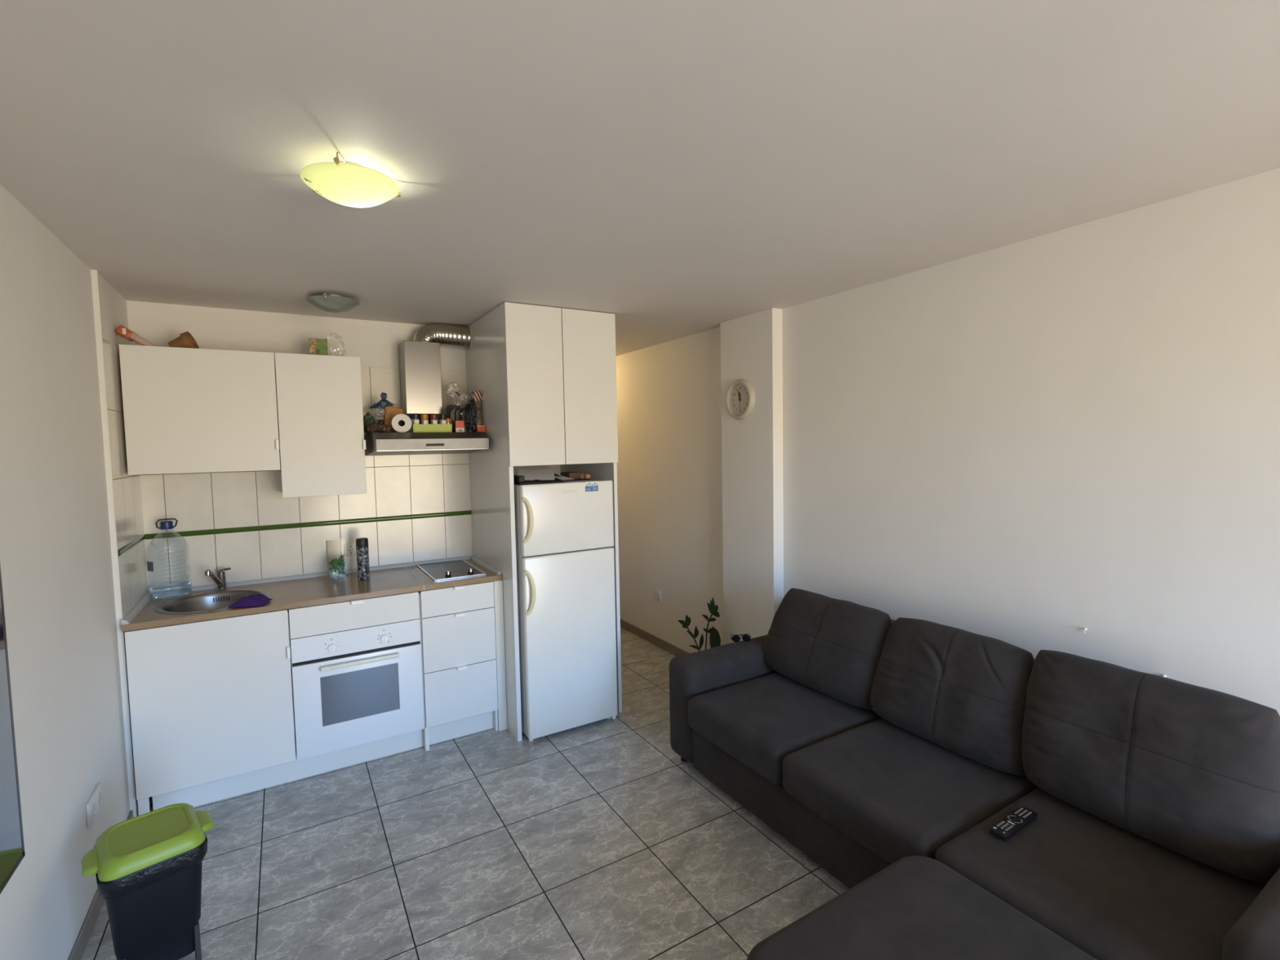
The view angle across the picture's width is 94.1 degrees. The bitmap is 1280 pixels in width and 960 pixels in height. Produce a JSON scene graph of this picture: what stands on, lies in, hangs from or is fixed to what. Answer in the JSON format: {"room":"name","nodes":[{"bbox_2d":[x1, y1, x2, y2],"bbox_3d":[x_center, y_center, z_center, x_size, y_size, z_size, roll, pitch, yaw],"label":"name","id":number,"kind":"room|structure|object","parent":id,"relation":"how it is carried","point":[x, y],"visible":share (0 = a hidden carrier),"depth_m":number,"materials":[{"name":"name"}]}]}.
{"room":"living room with kitchenette","nodes":[
{"label":"living room with kitchenette","id":0,"kind":"room"},
{"bbox_2d":[0,184,148,959],"bbox_3d":[-1.026,0.440,0.301,0.227,2.425,6.656,-3,4,-31],"label":"wall","id":1,"kind":"structure","parent":0,"point":[59,553],"depth_m":1.98,"materials":[{"name":"paint"}]},
{"bbox_2d":[0,564,25,893],"bbox_3d":[-1.210,0.564,0.849,0.045,0.838,1.454,-3,4,-31],"label":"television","id":2,"kind":"object","parent":1,"relation":"attached to","point":[11,836],"visible":1,"depth_m":1.45,"materials":[{"name":"black plastic"}]},
{"bbox_2d":[85,782,102,827],"bbox_3d":[-1.987,1.184,2.174,0.012,0.085,0.164,-3,4,-31],"label":"wall socket","id":3,"kind":"object","parent":1,"relation":"attached to","point":[95,803],"visible":1,"depth_m":2.15,"materials":[{"name":"white plastic"}]},
{"bbox_2d":[67,809,133,959],"bbox_3d":[-0.796,1.619,0.216,0.009,0.073,5.675,-3,4,-31],"label":"baseboard","id":4,"kind":"structure","parent":1,"relation":"attached to","point":[81,942],"depth_m":2.03,"materials":[{"name":"stone"}]},
{"bbox_2d":[118,533,146,556],"bbox_3d":[-2.412,0.306,2.838,0.008,0.027,0.577,-3,4,-31],"label":"trim","id":5,"kind":"structure","parent":1,"relation":"attached to","point":[142,538],"depth_m":2.80,"materials":[{"name":"green ceramic"}]},
{"bbox_2d":[126,300,560,732],"bbox_3d":[-1.682,0.248,3.698,2.600,2.425,0.146,-3,4,-31],"label":"wall","id":6,"kind":"structure","parent":0,"point":[397,485],"depth_m":3.44,"materials":[{"name":"beige tile"}]},
{"bbox_2d":[118,344,280,475],"bbox_3d":[-2.206,-0.343,3.044,0.606,0.600,0.385,-3,4,-31],"label":"upper cabinet","id":7,"kind":"object","parent":6,"relation":"attached to","point":[186,410],"visible":1,"depth_m":2.89,"materials":[{"name":"white laminate"}]},
{"bbox_2d":[115,324,155,346],"bbox_3d":[-2.374,-0.663,2.824,0.155,0.118,0.097,-3,4,-31],"label":"packet","id":8,"kind":"object","parent":7,"relation":"on","point":[122,331],"visible":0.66,"depth_m":2.78,"materials":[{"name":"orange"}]},
{"bbox_2d":[122,328,126,333],"bbox_3d":[-2.388,-0.689,2.759,0.013,0.027,0.002,-3,4,-31],"label":"print","id":9,"kind":"object","parent":8,"relation":"attached to","point":[124,330],"depth_m":2.76,"materials":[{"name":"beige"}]},
{"bbox_2d":[168,331,199,348],"bbox_3d":[-2.244,-0.676,2.931,0.120,0.111,0.106,-3,4,-31],"label":"clay pot","id":10,"kind":"object","parent":7,"relation":"on","point":[186,340],"visible":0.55,"depth_m":2.90,"materials":[{"name":"ceramic"}]},
{"bbox_2d":[145,510,471,539],"bbox_3d":[-1.839,0.254,3.514,1.686,0.027,0.008,-3,4,-31],"label":"trim","id":11,"kind":"structure","parent":6,"relation":"attached to","point":[189,533],"depth_m":3.44,"materials":[{"name":"green tile"}]},
{"bbox_2d":[274,352,366,497],"bbox_3d":[-1.769,-0.295,3.308,0.402,0.745,0.385,-3,4,-31],"label":"upper cabinet","id":12,"kind":"object","parent":6,"relation":"attached to","point":[322,443],"visible":1,"depth_m":3.16,"materials":[{"name":"white laminate"}]},
{"bbox_2d":[308,337,328,355],"bbox_3d":[-1.744,-0.706,3.233,0.087,0.115,0.036,-3,4,-31],"label":"carton","id":13,"kind":"object","parent":12,"relation":"on","point":[317,346],"visible":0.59,"depth_m":3.22,"materials":[{"name":"green cardboard"}]},
{"bbox_2d":[309,338,316,355],"bbox_3d":[-1.759,-0.703,3.204,0.031,0.110,0.002,-3,4,-31],"label":"print","id":14,"kind":"object","parent":13,"relation":"attached to","point":[313,342],"depth_m":3.20},
{"bbox_2d":[343,542,356,556],"bbox_3d":[-1.737,0.419,3.580,0.075,0.075,0.012,-3,4,-31],"label":"wall socket","id":15,"kind":"object","parent":6,"relation":"attached to","point":[349,549],"visible":0.9,"depth_m":3.57,"materials":[{"name":"white plastic"}]},
{"bbox_2d":[364,340,488,455],"bbox_3d":[-1.274,-0.487,3.502,0.600,0.675,0.543,-3,4,-31],"label":"extractor hood","id":16,"kind":"object","parent":6,"relation":"attached to","point":[420,362],"visible":0.82,"depth_m":3.54,"materials":[{"name":"grey metal"}]},
{"bbox_2d":[363,411,375,434],"bbox_3d":[-1.542,-0.323,3.389,0.070,0.130,0.044,-3,4,-31],"label":"bag","id":17,"kind":"object","parent":16,"relation":"on","point":[368,419],"visible":0.7,"depth_m":3.37,"materials":[{"name":"green plastic"}]},
{"bbox_2d":[367,422,391,432],"bbox_3d":[-1.435,-0.289,3.284,0.119,0.053,0.062,-1,3,-2],"label":"cloth","id":18,"kind":"object","parent":16,"relation":"on","point":[375,427],"visible":1,"depth_m":3.27,"materials":[{"name":"brown fabric"}]},
{"bbox_2d":[377,419,384,432],"bbox_3d":[-1.470,-0.305,3.385,0.034,0.080,0.032,-3,4,-31],"label":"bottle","id":19,"kind":"object","parent":16,"relation":"on","point":[380,421],"visible":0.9,"depth_m":3.37,"materials":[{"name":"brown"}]},
{"bbox_2d":[383,405,403,432],"bbox_3d":[-1.422,-0.344,3.437,0.108,0.163,0.062,-3,4,-31],"label":"paper bag","id":20,"kind":"object","parent":16,"relation":"on","point":[390,412],"visible":0.5,"depth_m":3.40,"materials":[{"name":"orange paper"}]},
{"bbox_2d":[368,392,394,408],"bbox_3d":[-1.469,-0.418,3.434,0.171,0.175,0.079,-3,4,-31],"label":"bag","id":21,"kind":"object","parent":20,"relation":"on","point":[381,404],"visible":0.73,"depth_m":3.41,"materials":[{"name":"blue plastic"}]},
{"bbox_2d":[391,413,412,432],"bbox_3d":[-1.343,-0.318,3.367,0.104,0.104,0.110,-2,4,-18],"label":"paper roll","id":22,"kind":"object","parent":16,"relation":"on","point":[401,423],"visible":0.96,"depth_m":3.32,"materials":[{"name":"white paper"}]},
{"bbox_2d":[411,424,453,432],"bbox_3d":[-1.202,-0.297,3.439,0.222,0.048,0.070,-3,4,-31],"label":"plastic tray","id":23,"kind":"object","parent":16,"relation":"on","point":[415,428],"visible":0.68,"depth_m":3.41,"materials":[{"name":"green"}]},
{"bbox_2d":[411,413,419,424],"bbox_3d":[-1.277,-0.325,3.392,0.043,0.106,0.044,-3,4,-31],"label":"spice jar","id":24,"kind":"object","parent":23,"relation":"in","point":[414,415],"visible":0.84,"depth_m":3.37,"materials":[{"name":"clear glass"}]},
{"bbox_2d":[420,413,428,424],"bbox_3d":[-1.234,-0.326,3.418,0.041,0.103,0.042,-3,4,-31],"label":"spice jar","id":25,"kind":"object","parent":23,"relation":"in","point":[423,416],"visible":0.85,"depth_m":3.40,"materials":[{"name":"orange glass"}]},
{"bbox_2d":[430,413,437,424],"bbox_3d":[-1.190,-0.328,3.444,0.040,0.102,0.040,-3,4,-31],"label":"spice jar","id":26,"kind":"object","parent":23,"relation":"in","point":[433,416],"visible":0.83,"depth_m":3.43,"materials":[{"name":"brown glass"}]},
{"bbox_2d":[439,414,446,424],"bbox_3d":[-1.147,-0.330,3.470,0.040,0.101,0.040,-3,4,-31],"label":"spice jar","id":27,"kind":"object","parent":23,"relation":"in","point":[441,416],"visible":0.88,"depth_m":3.45,"materials":[{"name":"clear glass"}]},
{"bbox_2d":[444,417,451,424],"bbox_3d":[-1.127,-0.321,3.498,0.037,0.080,0.037,-3,4,-31],"label":"spice jar","id":28,"kind":"object","parent":23,"relation":"in","point":[448,420],"visible":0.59,"depth_m":3.48,"materials":[{"name":"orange glass"}]},
{"bbox_2d":[413,323,472,351],"bbox_3d":[-1.235,-0.896,3.703,0.345,0.160,0.160,-3,4,-31],"label":"ventilation duct","id":29,"kind":"object","parent":16,"relation":"attached to","point":[450,335],"visible":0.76,"depth_m":3.67,"materials":[{"name":"silver metal"}]},
{"bbox_2d":[445,404,465,431],"bbox_3d":[-1.111,-0.368,3.576,0.115,0.167,0.079,-3,4,-31],"label":"case","id":30,"kind":"object","parent":16,"relation":"on","point":[454,412],"visible":0.56,"depth_m":3.55,"materials":[{"name":"grey plastic"}]},
{"bbox_2d":[454,420,464,431],"bbox_3d":[-1.063,-0.314,3.509,0.049,0.069,0.026,-3,4,-31],"label":"carton","id":31,"kind":"object","parent":16,"relation":"on","point":[459,424],"visible":0.85,"depth_m":3.50,"materials":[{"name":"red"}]},
{"bbox_2d":[464,399,477,431],"bbox_3d":[-1.011,-0.379,3.568,0.076,0.210,0.066,-2,4,-15],"label":"plastic bag","id":32,"kind":"object","parent":16,"relation":"on","point":[470,411],"visible":0.99,"depth_m":3.55,"materials":[{"name":"black plastic"}]},
{"bbox_2d":[471,390,482,431],"bbox_3d":[-0.986,-0.416,3.618,0.059,0.253,0.042,-3,4,-31],"label":"striped bag","id":33,"kind":"object","parent":16,"relation":"on","point":[477,396],"visible":0.66,"depth_m":3.60,"materials":[{"name":"paper"}]},
{"bbox_2d":[475,425,485,432],"bbox_3d":[-0.957,-0.306,3.576,0.050,0.040,0.036,-3,4,-31],"label":"carton","id":34,"kind":"object","parent":16,"relation":"on","point":[478,428],"visible":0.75,"depth_m":3.56,"materials":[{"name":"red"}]},
{"bbox_2d":[80,626,849,959],"bbox_3d":[-0.406,1.558,2.709,3.650,0.120,10.050,-3,4,-31],"label":"floor","id":35,"kind":"structure","parent":0,"point":[596,840],"depth_m":2.38,"materials":[{"name":"tile"}]},
{"bbox_2d":[80,803,213,959],"bbox_3d":[-1.528,1.329,1.878,0.316,0.480,0.278,-5,5,-45],"label":"waste bin","id":36,"kind":"object","parent":35,"relation":"on","point":[147,868],"visible":1,"depth_m":1.80,"materials":[{"name":"black plastic"}]},
{"bbox_2d":[124,608,296,815],"bbox_3d":[-2.100,1.071,2.995,0.610,0.882,0.616,-3,4,-31],"label":"base cabinet","id":37,"kind":"object","parent":35,"relation":"on","point":[211,700],"visible":0.91,"depth_m":2.74,"materials":[{"name":"white laminate"}]},
{"bbox_2d":[120,566,424,631],"bbox_3d":[-1.860,0.588,3.156,1.254,0.049,0.626,-3,4,-31],"label":"countertop","id":38,"kind":"structure","parent":37,"relation":"on","point":[319,590],"depth_m":3.07,"materials":[{"name":"laminate"}]},
{"bbox_2d":[146,518,191,599],"bbox_3d":[-2.422,0.399,3.064,0.174,0.402,0.174,-3,4,-31],"label":"water bottle","id":39,"kind":"object","parent":38,"relation":"on","point":[167,590],"visible":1,"depth_m":3.03,"materials":[{"name":"plastic"}]},
{"bbox_2d":[153,588,269,626],"bbox_3d":[-2.114,0.678,2.966,0.468,0.162,0.468,-3,4,-31],"label":"sink","id":40,"kind":"object","parent":38,"relation":"in","point":[214,601],"visible":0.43,"depth_m":3.09,"materials":[{"name":"silver metal"}]},
{"bbox_2d":[227,594,272,607],"bbox_3d":[-1.876,0.576,2.881,0.156,0.039,0.136,-1,3,-5],"label":"cloth","id":41,"kind":"object","parent":40,"relation":"on","point":[260,600],"visible":1,"depth_m":2.84,"materials":[{"name":"purple fabric"}]},
{"bbox_2d":[204,567,231,590],"bbox_3d":[-2.211,0.522,3.136,0.077,0.139,0.202,-2,4,-20],"label":"tap","id":42,"kind":"object","parent":38,"relation":"on","point":[220,580],"visible":1,"depth_m":3.18,"materials":[{"name":"silver metal"}]},
{"bbox_2d":[148,555,470,592],"bbox_3d":[-1.839,0.551,3.519,1.662,0.021,0.023,-3,4,-31],"label":"strip","id":43,"kind":"object","parent":38,"relation":"on","point":[464,557],"visible":0.76,"depth_m":3.48,"materials":[{"name":"grey"}]},
{"bbox_2d":[328,555,346,574],"bbox_3d":[-1.703,0.451,3.351,0.100,0.234,0.060,-3,4,-31],"label":"plant","id":44,"kind":"object","parent":38,"relation":"on","point":[336,564],"visible":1,"depth_m":3.34,"materials":[{"name":"green plant"}]},
{"bbox_2d":[355,537,369,580],"bbox_3d":[-1.573,0.448,3.384,0.064,0.234,0.064,-3,4,-31],"label":"flask","id":45,"kind":"object","parent":38,"relation":"on","point":[362,544],"visible":1,"depth_m":3.36,"materials":[{"name":"black metal"}]},
{"bbox_2d":[151,728,422,810],"bbox_3d":[-1.710,1.440,3.007,1.172,0.130,0.016,-3,4,-31],"label":"plinth","id":46,"kind":"object","parent":35,"relation":"on","point":[226,788],"visible":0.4,"depth_m":2.97,"materials":[{"name":"white laminate"}]},
{"bbox_2d":[288,591,421,757],"bbox_3d":[-1.579,0.975,3.304,0.605,0.755,0.616,-3,4,-31],"label":"base cabinet","id":47,"kind":"object","parent":35,"relation":"on","point":[305,621],"visible":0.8,"depth_m":3.03,"materials":[{"name":"white laminate"}]},
{"bbox_2d":[290,618,424,759],"bbox_3d":[-1.564,1.052,3.283,0.600,0.603,0.594,-3,4,-31],"label":"oven","id":48,"kind":"object","parent":47,"relation":"in","point":[356,686],"visible":1,"depth_m":3.05,"materials":[{"name":"white metal"}]},
{"bbox_2d":[417,579,507,751],"bbox_3d":[-1.122,1.015,3.580,0.460,0.886,0.616,-3,4,-31],"label":"base cabinet","id":49,"kind":"object","parent":35,"relation":"on","point":[462,630],"visible":0.9,"depth_m":3.34,"materials":[{"name":"white laminate"}]},
{"bbox_2d":[404,555,502,590],"bbox_3d":[-1.137,0.548,3.588,0.431,0.047,0.625,-3,4,-31],"label":"countertop","id":50,"kind":"structure","parent":49,"relation":"on","point":[428,583],"depth_m":3.40,"materials":[{"name":"laminate"}]},
{"bbox_2d":[416,559,485,581],"bbox_3d":[-1.147,0.526,3.597,0.290,0.034,0.510,-3,4,-31],"label":"cooktop","id":51,"kind":"object","parent":50,"relation":"in","point":[448,570],"visible":1,"depth_m":3.56,"materials":[{"name":"silver metal"}]},
{"bbox_2d":[465,302,622,741],"bbox_3d":[-0.622,0.224,3.774,0.670,2.422,0.822,-3,4,-31],"label":"tall cabinet","id":52,"kind":"object","parent":35,"relation":"on","point":[544,377],"visible":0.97,"depth_m":3.40,"materials":[{"name":"white"}]},
{"bbox_2d":[513,479,617,741],"bbox_3d":[-0.525,0.723,3.617,0.562,1.442,0.622,-3,4,-31],"label":"fridge","id":53,"kind":"object","parent":35,"relation":"on","point":[564,531],"visible":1,"depth_m":3.36,"materials":[{"name":"white metal"}]},
{"bbox_2d":[513,468,573,484],"bbox_3d":[-0.583,-0.026,3.457,0.340,0.076,0.295,-3,4,-31],"label":"folder","id":54,"kind":"object","parent":53,"relation":"on","point":[548,475],"visible":0.99,"depth_m":3.40,"materials":[{"name":"black plastic"}]},
{"bbox_2d":[560,471,590,479],"bbox_3d":[-0.394,-0.025,3.663,0.157,0.050,0.145,-3,4,-31],"label":"packet","id":55,"kind":"object","parent":53,"relation":"on","point":[575,475],"visible":0.9,"depth_m":3.62,"materials":[{"name":"brown"}]},
{"bbox_2d":[586,485,597,490],"bbox_3d":[-0.276,0.048,3.413,0.071,0.024,0.001,-3,4,-31],"label":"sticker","id":56,"kind":"object","parent":53,"relation":"attached to","point":[588,487],"depth_m":3.41,"materials":[{"name":"blue paper"}]},
{"bbox_2d":[677,597,720,651],"bbox_3d":[0.413,1.079,3.996,0.160,0.650,0.394,-3,4,-31],"label":"potted plant","id":57,"kind":"object","parent":35,"relation":"on","point":[714,637],"visible":0.56,"depth_m":3.92,"materials":[{"name":"green plant"}]},
{"bbox_2d":[746,855,1097,959],"bbox_3d":[0.723,1.346,1.338,0.733,0.426,0.718,-3,4,-31],"label":"footstool","id":58,"kind":"object","parent":35,"relation":"on","point":[916,907],"visible":1,"depth_m":1.50,"materials":[{"name":"black fabric"}]},
{"bbox_2d":[669,618,1279,959],"bbox_3d":[1.102,1.104,2.318,0.935,0.775,2.348,-3,4,-31],"label":"sofa","id":59,"kind":"object","parent":35,"relation":"on","point":[858,793],"visible":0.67,"depth_m":2.01,"materials":[{"name":"black fabric"}]},
{"bbox_2d":[729,633,751,642],"bbox_3d":[0.552,0.868,3.284,0.111,0.036,0.072,-1,3,-6],"label":"sunglasses","id":60,"kind":"object","parent":59,"relation":"on","point":[735,638],"visible":1,"depth_m":3.26,"materials":[{"name":"black plastic"}]},
{"bbox_2d":[688,671,882,784],"bbox_3d":[0.717,1.116,2.830,0.798,0.168,0.633,-3,4,-31],"label":"seat cushion","id":61,"kind":"object","parent":59,"relation":"on","point":[759,719],"depth_m":2.67,"materials":[{"name":"grey fabric"}]},
{"bbox_2d":[763,587,892,710],"bbox_3d":[0.912,0.806,2.962,0.291,0.428,0.718,-3,4,-31],"label":"cushion","id":62,"kind":"object","parent":59,"relation":"on","point":[831,646],"visible":0.91,"depth_m":2.84,"materials":[{"name":"black fabric"}]},
{"bbox_2d":[782,718,1039,863],"bbox_3d":[1.046,1.143,2.282,0.798,0.168,0.633,-3,4,-31],"label":"seat cushion","id":63,"kind":"object","parent":59,"relation":"on","point":[900,793],"depth_m":2.12,"materials":[{"name":"grey fabric"}]},
{"bbox_2d":[870,617,1034,776],"bbox_3d":[1.250,0.830,2.407,0.296,0.435,0.646,-3,4,-31],"label":"cushion","id":64,"kind":"object","parent":59,"relation":"on","point":[963,692],"visible":0.93,"depth_m":2.30,"materials":[{"name":"black fabric"}]},
{"bbox_2d":[989,806,1037,840],"bbox_3d":[1.170,1.073,1.865,0.205,0.020,0.050,-3,4,-33],"label":"remote control","id":65,"kind":"object","parent":59,"relation":"on","point":[1021,817],"visible":1,"depth_m":1.85,"materials":[{"name":"black plastic"}]},
{"bbox_2d":[934,787,1266,959],"bbox_3d":[1.373,1.169,1.737,0.798,0.168,0.625,-3,4,-31],"label":"seat cushion","id":66,"kind":"object","parent":59,"relation":"on","point":[1109,891],"depth_m":1.63,"materials":[{"name":"grey fabric"}]},
{"bbox_2d":[1021,649,1279,884],"bbox_3d":[1.563,0.846,1.875,0.319,0.454,0.661,-3,4,-31],"label":"cushion","id":67,"kind":"object","parent":59,"relation":"on","point":[1193,771],"visible":0.99,"depth_m":1.75,"materials":[{"name":"black fabric"}]},
{"bbox_2d":[0,0,1279,355],"bbox_3d":[-0.455,-0.982,2.555,3.650,0.120,10.050,-3,4,-31],"label":"ceiling","id":68,"kind":"structure","parent":0,"point":[673,169],"depth_m":1.50,"materials":[{"name":"paint"}]},
{"bbox_2d":[306,292,361,312],"bbox_3d":[-1.545,-0.890,3.015,0.251,0.077,0.246,-3,4,-31],"label":"ceiling lamp","id":69,"kind":"object","parent":68,"relation":"attached to","point":[328,303],"visible":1,"depth_m":2.95,"materials":[{"name":"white glass"}]},
{"bbox_2d":[300,151,400,207],"bbox_3d":[-0.795,-0.815,1.652,0.256,0.092,0.251,-3,4,-31],"label":"ceiling lamp","id":70,"kind":"object","parent":68,"relation":"attached to","point":[344,184],"visible":1,"depth_m":1.59,"materials":[{"name":"white glass"}]},
{"bbox_2d":[720,307,783,644],"bbox_3d":[0.701,0.199,3.756,0.080,2.425,0.482,-3,4,-31],"label":"wall column","id":71,"kind":"structure","parent":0,"point":[752,347],"depth_m":3.67,"materials":[{"name":"paint"}]},
{"bbox_2d":[726,379,755,419],"bbox_3d":[0.621,-0.502,3.718,0.030,0.252,0.252,-3,4,-31],"label":"wall clock","id":72,"kind":"object","parent":71,"relation":"attached to","point":[740,396],"visible":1,"depth_m":3.71,"materials":[{"name":"beige plastic"}]},
{"bbox_2d":[616,168,1279,715],"bbox_3d":[1.034,0.207,3.507,0.234,2.425,10.050,-3,4,-31],"label":"wall","id":73,"kind":"structure","parent":0,"point":[1030,445],"depth_m":2.36,"materials":[{"name":"paint"}]},
{"bbox_2d":[620,618,689,656],"bbox_3d":[-0.464,1.271,5.876,0.009,0.073,4.259,-3,4,-31],"label":"baseboard","id":74,"kind":"structure","parent":73,"relation":"attached to","point":[667,646],"depth_m":4.92,"materials":[{"name":"stone"}]},
{"bbox_2d":[655,589,661,601],"bbox_3d":[0.148,0.931,4.816,0.012,0.082,0.082,-3,4,-31],"label":"wall socket","id":75,"kind":"object","parent":73,"relation":"attached to","point":[658,593],"visible":1,"depth_m":4.81,"materials":[{"name":"white plastic"}]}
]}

